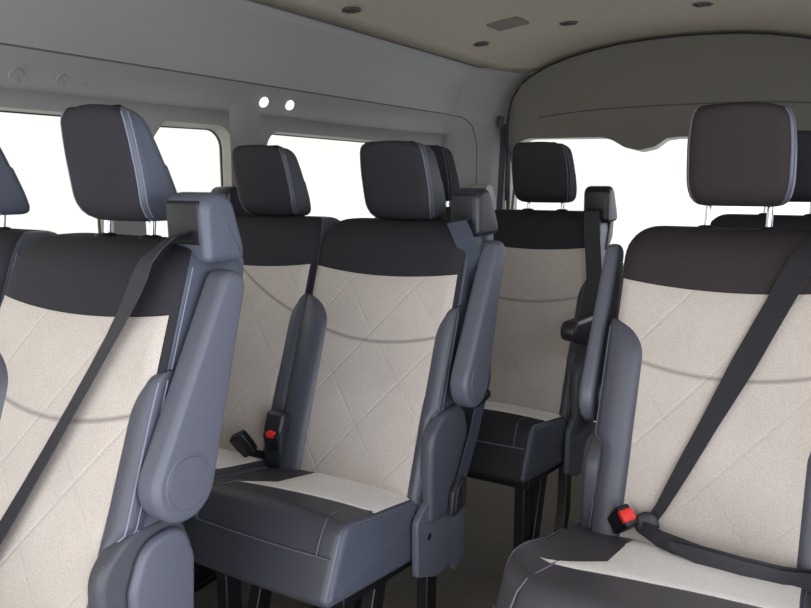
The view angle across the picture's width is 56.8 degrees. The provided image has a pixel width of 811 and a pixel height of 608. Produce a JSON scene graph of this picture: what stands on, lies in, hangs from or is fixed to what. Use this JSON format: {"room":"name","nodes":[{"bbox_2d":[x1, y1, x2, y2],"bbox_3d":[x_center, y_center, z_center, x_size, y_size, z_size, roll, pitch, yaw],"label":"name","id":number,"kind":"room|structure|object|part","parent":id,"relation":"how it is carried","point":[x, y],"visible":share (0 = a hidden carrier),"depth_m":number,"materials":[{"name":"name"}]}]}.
{"room":"vehicle interior","nodes":[
{"label":"vehicle interior","id":0,"kind":"room"},
{"bbox_2d":[0,0,538,235],"bbox_3d":[-0.648,0.000,1.962,0.426,1.660,4.251,6,11,31],"label":"wall","id":1,"kind":"structure","parent":0,"point":[241,40],"depth_m":2.29,"materials":[{"name":"grey plastic"}]},
{"bbox_2d":[8,67,25,82],"bbox_3d":[-0.909,-0.533,1.752,0.029,0.040,0.042,6,11,31],"label":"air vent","id":2,"kind":"object","parent":1,"relation":"in","point":[15,79],"visible":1,"depth_m":1.75,"materials":[{"name":"grey plastic"}]},
{"bbox_2d":[0,110,100,232],"bbox_3d":[-1.128,-0.226,1.528,0.015,0.407,1.221,6,11,31],"label":"window","id":3,"kind":"structure","parent":1,"relation":"in","point":[99,225],"depth_m":1.86,"materials":[{"name":"clear glass"}]},
{"bbox_2d":[56,73,68,85],"bbox_3d":[-0.848,-0.553,1.850,0.025,0.033,0.034,6,11,31],"label":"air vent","id":4,"kind":"object","parent":1,"relation":"in","point":[61,82],"visible":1,"depth_m":1.85,"materials":[{"name":"grey plastic"}]},
{"bbox_2d":[79,82,88,86],"bbox_3d":[-0.818,-0.557,1.903,0.016,0.012,0.029,6,11,31],"label":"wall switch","id":5,"kind":"object","parent":1,"relation":"attached to","point":[84,84],"visible":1,"depth_m":1.90,"materials":[{"name":"grey plastic"}]},
{"bbox_2d":[160,126,222,185],"bbox_3d":[-0.676,-0.348,2.271,0.015,0.407,0.371,6,11,31],"label":"window","id":6,"kind":"structure","parent":1,"relation":"in","point":[213,132],"depth_m":2.38,"materials":[{"name":"clear glass"}]},
{"bbox_2d":[0,42,476,183],"bbox_3d":[-0.749,-0.045,1.948,0.072,1.153,4.136,6,11,31],"label":"trim","id":7,"kind":"structure","parent":1,"relation":"attached to","point":[6,44],"depth_m":2.21,"materials":[{"name":"grey plastic"}]},
{"bbox_2d":[228,104,260,186],"bbox_3d":[-0.511,-0.346,2.448,0.018,0.585,0.156,6,11,31],"label":"trim","id":8,"kind":"structure","parent":1,"relation":"attached to","point":[244,119],"depth_m":2.39,"materials":[{"name":"grey plastic"}]},
{"bbox_2d":[259,97,268,106],"bbox_3d":[-0.469,-0.667,2.463,0.033,0.041,0.043,6,11,31],"label":"reading lamp","id":9,"kind":"object","parent":1,"relation":"attached to","point":[263,102],"visible":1,"depth_m":2.45,"materials":[{"name":"white plastic"}]},
{"bbox_2d":[285,100,293,109],"bbox_3d":[-0.401,-0.686,2.573,0.033,0.041,0.043,6,11,31],"label":"reading lamp","id":10,"kind":"object","parent":1,"relation":"attached to","point":[289,105],"visible":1,"depth_m":2.56,"materials":[{"name":"white plastic"}]},
{"bbox_2d":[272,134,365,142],"bbox_3d":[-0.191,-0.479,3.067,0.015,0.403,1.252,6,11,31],"label":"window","id":11,"kind":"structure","parent":1,"relation":"in","point":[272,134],"depth_m":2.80,"materials":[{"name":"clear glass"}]},
{"bbox_2d":[247,0,483,67],"bbox_3d":[-0.557,-0.806,1.771,0.198,0.006,4.247,6,11,31],"label":"trim","id":12,"kind":"structure","parent":1,"relation":"attached to","point":[254,1],"depth_m":2.57,"materials":[{"name":"grey plastic"}]},
{"bbox_2d":[471,184,495,209],"bbox_3d":[0.373,-0.496,3.646,0.090,0.170,0.150,6,11,31],"label":"pillar cover","id":13,"kind":"structure","parent":1,"relation":"attached to","point":[488,187],"depth_m":3.61,"materials":[{"name":"grey plastic"}]},
{"bbox_2d":[194,421,595,607],"bbox_3d":[0.065,0.909,1.677,2.000,0.040,4.250,6,11,31],"label":"floor","id":14,"kind":"structure","parent":0,"point":[476,582],"depth_m":2.29,"materials":[{"name":"carpet"}]},
{"bbox_2d":[0,104,243,607],"bbox_3d":[-0.796,0.322,1.250,0.945,1.285,0.676,6,11,31],"label":"seat","id":15,"kind":"object","parent":14,"relation":"on","point":[117,350],"visible":1,"depth_m":1.16,"materials":[{"name":"grey leather"}]},
{"bbox_3d":[-0.807,-0.145,1.501,0.012,0.106,0.024,6,11,31],"label":"headrest post","id":16,"kind":"part","parent":15,"relation":"part of","materials":[{"name":"silver metal"}]},
{"bbox_3d":[-0.921,0.180,1.478,0.401,0.642,0.366,6,11,31],"label":"backrest","id":17,"kind":"part","parent":15,"relation":"part of","materials":[{"name":"grey leather"}]},
{"bbox_3d":[-0.586,0.261,1.196,0.421,0.504,0.190,6,11,31],"label":"fabric panel","id":18,"kind":"part","parent":15,"relation":"part of","materials":[{"name":"beige fabric"}]},
{"bbox_3d":[-0.532,-0.118,1.338,0.012,0.106,0.024,6,11,31],"label":"headrest post","id":19,"kind":"part","parent":15,"relation":"part of","materials":[{"name":"silver metal"}]},
{"bbox_3d":[-0.546,0.217,1.256,0.440,0.642,0.366,6,11,31],"label":"backrest","id":20,"kind":"part","parent":15,"relation":"part of","materials":[{"name":"grey leather"}]},
{"bbox_3d":[-0.433,-0.109,1.279,0.012,0.106,0.024,6,11,31],"label":"headrest post","id":21,"kind":"part","parent":15,"relation":"part of","materials":[{"name":"silver metal"}]},
{"bbox_3d":[-0.340,0.136,1.150,0.088,0.367,0.201,6,11,31],"label":"armrest","id":22,"kind":"part","parent":15,"relation":"part of","materials":[{"name":"grey plastic"}]},
{"bbox_2d":[182,140,504,607],"bbox_3d":[-0.294,0.244,1.810,0.912,1.256,0.682,6,11,31],"label":"seat","id":23,"kind":"object","parent":14,"relation":"on","point":[345,452],"visible":0.8,"depth_m":1.73,"materials":[{"name":"grey leather"}]},
{"bbox_3d":[-0.600,0.652,2.136,0.030,0.344,0.134,6,11,31],"label":"leg","id":24,"kind":"part","parent":23,"relation":"part of","materials":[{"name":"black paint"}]},
{"bbox_3d":[-0.650,0.811,2.079,0.060,0.020,0.560,6,11,31],"label":"floor rail","id":25,"kind":"part","parent":23,"relation":"part of","materials":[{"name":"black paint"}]},
{"bbox_2d":[182,460,270,523],"bbox_3d":[-0.556,0.438,1.842,0.402,0.200,0.413,6,11,31],"label":"seat cushion","id":26,"kind":"object","parent":23,"relation":"on","point":[224,468],"depth_m":1.77,"materials":[{"name":"grey leather"}]},
{"bbox_3d":[-0.385,0.715,1.644,0.030,0.347,0.051,6,11,31],"label":"leg","id":27,"kind":"part","parent":23,"relation":"part of","materials":[{"name":"black paint"}]},
{"bbox_3d":[-0.339,0.712,1.720,0.030,0.338,0.142,6,11,31],"label":"leg","id":28,"kind":"part","parent":23,"relation":"part of","materials":[{"name":"black paint"}]},
{"bbox_3d":[-0.460,0.138,1.973,0.396,0.494,0.187,6,11,31],"label":"fabric panel","id":29,"kind":"part","parent":23,"relation":"part of","materials":[{"name":"beige fabric"}]},
{"bbox_3d":[-0.419,0.089,2.033,0.413,0.642,0.366,6,11,31],"label":"backrest","id":30,"kind":"part","parent":23,"relation":"part of","materials":[{"name":"grey leather"}]},
{"bbox_2d":[183,467,415,607],"bbox_3d":[-0.212,0.471,1.638,0.402,0.200,0.413,6,11,31],"label":"seat cushion","id":31,"kind":"object","parent":23,"relation":"on","point":[322,537],"depth_m":1.51,"materials":[{"name":"grey leather"}]},
{"bbox_3d":[-0.273,0.848,1.855,0.060,0.020,0.560,6,11,31],"label":"floor rail","id":32,"kind":"part","parent":23,"relation":"part of","materials":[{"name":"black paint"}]},
{"bbox_3d":[-0.360,0.539,1.798,0.795,0.075,0.380,6,11,31],"label":"seat frame","id":33,"kind":"part","parent":23,"relation":"part of","materials":[{"name":"black paint"}]},
{"bbox_3d":[-0.087,0.737,1.570,0.030,0.338,0.142,6,11,31],"label":"leg","id":34,"kind":"part","parent":23,"relation":"part of","materials":[{"name":"black paint"}]},
{"bbox_3d":[-0.100,0.173,1.759,0.396,0.494,0.187,6,11,31],"label":"fabric panel","id":35,"kind":"part","parent":23,"relation":"part of","materials":[{"name":"beige fabric"}]},
{"bbox_3d":[-0.059,0.124,1.819,0.413,0.642,0.366,6,11,31],"label":"backrest","id":36,"kind":"part","parent":23,"relation":"part of","materials":[{"name":"grey leather"}]},
{"bbox_3d":[0.030,0.714,1.762,0.030,0.344,0.134,6,11,31],"label":"leg","id":37,"kind":"part","parent":23,"relation":"part of","materials":[{"name":"black paint"}]},
{"bbox_3d":[0.147,0.043,1.713,0.088,0.367,0.201,6,11,31],"label":"armrest","id":38,"kind":"part","parent":23,"relation":"part of","materials":[{"name":"grey plastic"}]},
{"bbox_2d":[375,142,616,549],"bbox_3d":[0.150,0.136,2.385,0.928,1.282,0.682,6,11,31],"label":"seat","id":39,"kind":"object","parent":14,"relation":"on","point":[532,426],"visible":0.36,"depth_m":2.29,"materials":[{"name":"grey leather"}]},
{"bbox_3d":[0.031,-0.006,2.606,0.413,0.642,0.366,6,11,31],"label":"backrest","id":40,"kind":"part","parent":39,"relation":"part of","materials":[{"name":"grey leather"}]},
{"bbox_2d":[460,406,566,483],"bbox_3d":[0.239,0.377,2.211,0.402,0.200,0.413,6,11,31],"label":"seat cushion","id":41,"kind":"object","parent":39,"relation":"on","point":[515,444],"depth_m":2.02,"materials":[{"name":"grey leather"}]},
{"bbox_3d":[0.090,0.444,2.372,0.795,0.075,0.380,6,11,31],"label":"seat frame","id":42,"kind":"part","parent":39,"relation":"part of","materials":[{"name":"black paint"}]},
{"bbox_3d":[0.319,0.645,2.067,0.030,0.347,0.051,6,11,31],"label":"leg","id":43,"kind":"part","parent":39,"relation":"part of","materials":[{"name":"black paint"}]},
{"bbox_3d":[0.351,0.073,2.333,0.396,0.504,0.190,6,11,31],"label":"fabric panel","id":44,"kind":"part","parent":39,"relation":"part of","materials":[{"name":"beige fabric"}]},
{"bbox_3d":[0.364,0.642,2.143,0.030,0.338,0.142,6,11,31],"label":"leg","id":45,"kind":"part","parent":39,"relation":"part of","materials":[{"name":"black paint"}]},
{"bbox_3d":[0.391,0.029,2.392,0.413,0.642,0.366,6,11,31],"label":"backrest","id":46,"kind":"part","parent":39,"relation":"part of","materials":[{"name":"grey leather"}]},
{"bbox_3d":[0.480,0.619,2.335,0.030,0.344,0.134,6,11,31],"label":"leg","id":47,"kind":"part","parent":39,"relation":"part of","materials":[{"name":"black paint"}]},
{"bbox_3d":[0.431,0.778,2.278,0.060,0.020,0.560,6,11,31],"label":"floor rail","id":48,"kind":"part","parent":39,"relation":"part of","materials":[{"name":"grey metal"}]},
{"bbox_3d":[0.508,0.087,2.159,0.088,0.134,0.386,6,11,31],"label":"armrest","id":49,"kind":"part","parent":39,"relation":"part of","materials":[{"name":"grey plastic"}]},
{"bbox_2d":[493,102,810,607],"bbox_3d":[0.481,0.299,1.316,0.479,1.309,0.834,6,11,31],"label":"seat","id":50,"kind":"object","parent":14,"relation":"on","point":[695,488],"visible":1,"depth_m":1.41,"materials":[{"name":"grey leather"}]},
{"bbox_3d":[0.440,0.062,1.597,0.078,0.367,0.201,6,11,31],"label":"armrest","id":51,"kind":"part","parent":50,"relation":"part of","materials":[{"name":"grey plastic"}]},
{"bbox_2d":[493,523,808,607],"bbox_3d":[0.405,0.524,1.240,0.442,0.226,0.565,6,11,31],"label":"seat cushion","id":52,"kind":"object","parent":50,"relation":"on","point":[580,565],"depth_m":1.26,"materials":[{"name":"grey leather"}]},
{"bbox_3d":[0.614,0.180,1.478,0.413,0.642,0.366,6,11,31],"label":"backrest","id":53,"kind":"part","parent":50,"relation":"part of","materials":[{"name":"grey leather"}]},
{"bbox_3d":[0.627,-0.172,1.557,0.012,0.106,0.024,6,11,31],"label":"headrest post","id":54,"kind":"part","parent":50,"relation":"part of","materials":[{"name":"silver metal"}]},
{"bbox_3d":[0.574,0.225,1.419,0.396,0.504,0.190,6,11,31],"label":"fabric panel","id":55,"kind":"part","parent":50,"relation":"part of","materials":[{"name":"beige fabric"}]},
{"bbox_3d":[0.727,-0.162,1.498,0.012,0.106,0.024,6,11,31],"label":"headrest post","id":56,"kind":"part","parent":50,"relation":"part of","materials":[{"name":"silver metal"}]},
{"bbox_2d":[711,130,810,229],"bbox_3d":[0.915,0.201,1.953,0.479,1.294,0.682,6,11,31],"label":"seat","id":57,"kind":"object","parent":14,"relation":"on","point":[802,189],"visible":0.02,"depth_m":2.03,"materials":[{"name":"grey leather"}]},
{"bbox_3d":[1.008,0.086,2.049,0.413,0.642,0.366,6,11,31],"label":"backrest","id":58,"kind":"part","parent":57,"relation":"part of","materials":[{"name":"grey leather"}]},
{"bbox_2d":[255,0,810,73],"bbox_3d":[0.066,-0.791,1.397,1.642,0.130,4.251,6,11,31],"label":"ceiling","id":59,"kind":"structure","parent":0,"point":[446,28],"depth_m":2.78,"materials":[{"name":"fabric"}]},
{"bbox_2d":[341,7,360,13],"bbox_3d":[-0.177,-0.935,2.391,0.072,0.008,0.072,6,11,31],"label":"ceiling vent","id":60,"kind":"object","parent":59,"relation":"in","point":[347,10],"visible":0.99,"depth_m":2.37,"materials":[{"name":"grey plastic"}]},
{"bbox_2d":[473,42,488,46],"bbox_3d":[0.305,-1.061,3.068,0.072,0.008,0.072,6,11,31],"label":"ceiling vent","id":61,"kind":"object","parent":59,"relation":"in","point":[477,44],"visible":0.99,"depth_m":3.05,"materials":[{"name":"grey plastic"}]},
{"bbox_2d":[487,16,528,30],"bbox_3d":[0.386,-1.057,2.824,0.124,0.027,0.124,6,11,31],"label":"ceiling vent","id":62,"kind":"object","parent":59,"relation":"in","point":[513,22],"visible":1,"depth_m":2.81,"materials":[{"name":"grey plastic"}]},
{"bbox_2d":[559,21,577,25],"bbox_3d":[0.629,-1.085,2.902,0.072,0.008,0.072,6,11,31],"label":"ceiling vent","id":63,"kind":"object","parent":59,"relation":"in","point":[565,23],"visible":1,"depth_m":2.89,"materials":[{"name":"grey plastic"}]},
{"bbox_2d":[692,2,713,7],"bbox_3d":[1.036,-1.042,2.612,0.072,0.008,0.072,6,11,31],"label":"ceiling vent","id":64,"kind":"object","parent":59,"relation":"in","point":[698,4],"visible":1,"depth_m":2.60,"materials":[{"name":"grey plastic"}]},
{"bbox_2d":[505,34,810,420],"bbox_3d":[1.180,-0.281,3.362,1.560,1.757,0.070,6,11,31],"label":"door","id":65,"kind":"structure","parent":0,"point":[718,67],"depth_m":3.27,"materials":[{"name":"grey plastic"}]},
{"bbox_2d":[496,116,514,209],"bbox_3d":[0.485,-0.673,3.604,0.048,0.454,0.113,-9,13,-43],"label":"belt","id":66,"kind":"object","parent":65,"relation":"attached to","point":[500,119],"visible":0.97,"depth_m":3.61,"materials":[{"name":"black fabric"}]},
{"bbox_2d":[505,32,810,200],"bbox_3d":[1.161,-0.796,3.243,1.573,0.714,0.011,6,11,31],"label":"trim","id":67,"kind":"structure","parent":65,"relation":"attached to","point":[714,33],"depth_m":3.30,"materials":[{"name":"grey plastic"}]},
{"bbox_2d":[538,101,810,117],"bbox_3d":[1.162,-0.844,3.237,1.241,0.035,0.006,6,11,31],"label":"trim","id":68,"kind":"structure","parent":65,"relation":"attached to","point":[741,101],"depth_m":3.23,"materials":[{"name":"grey plastic"}]}
]}

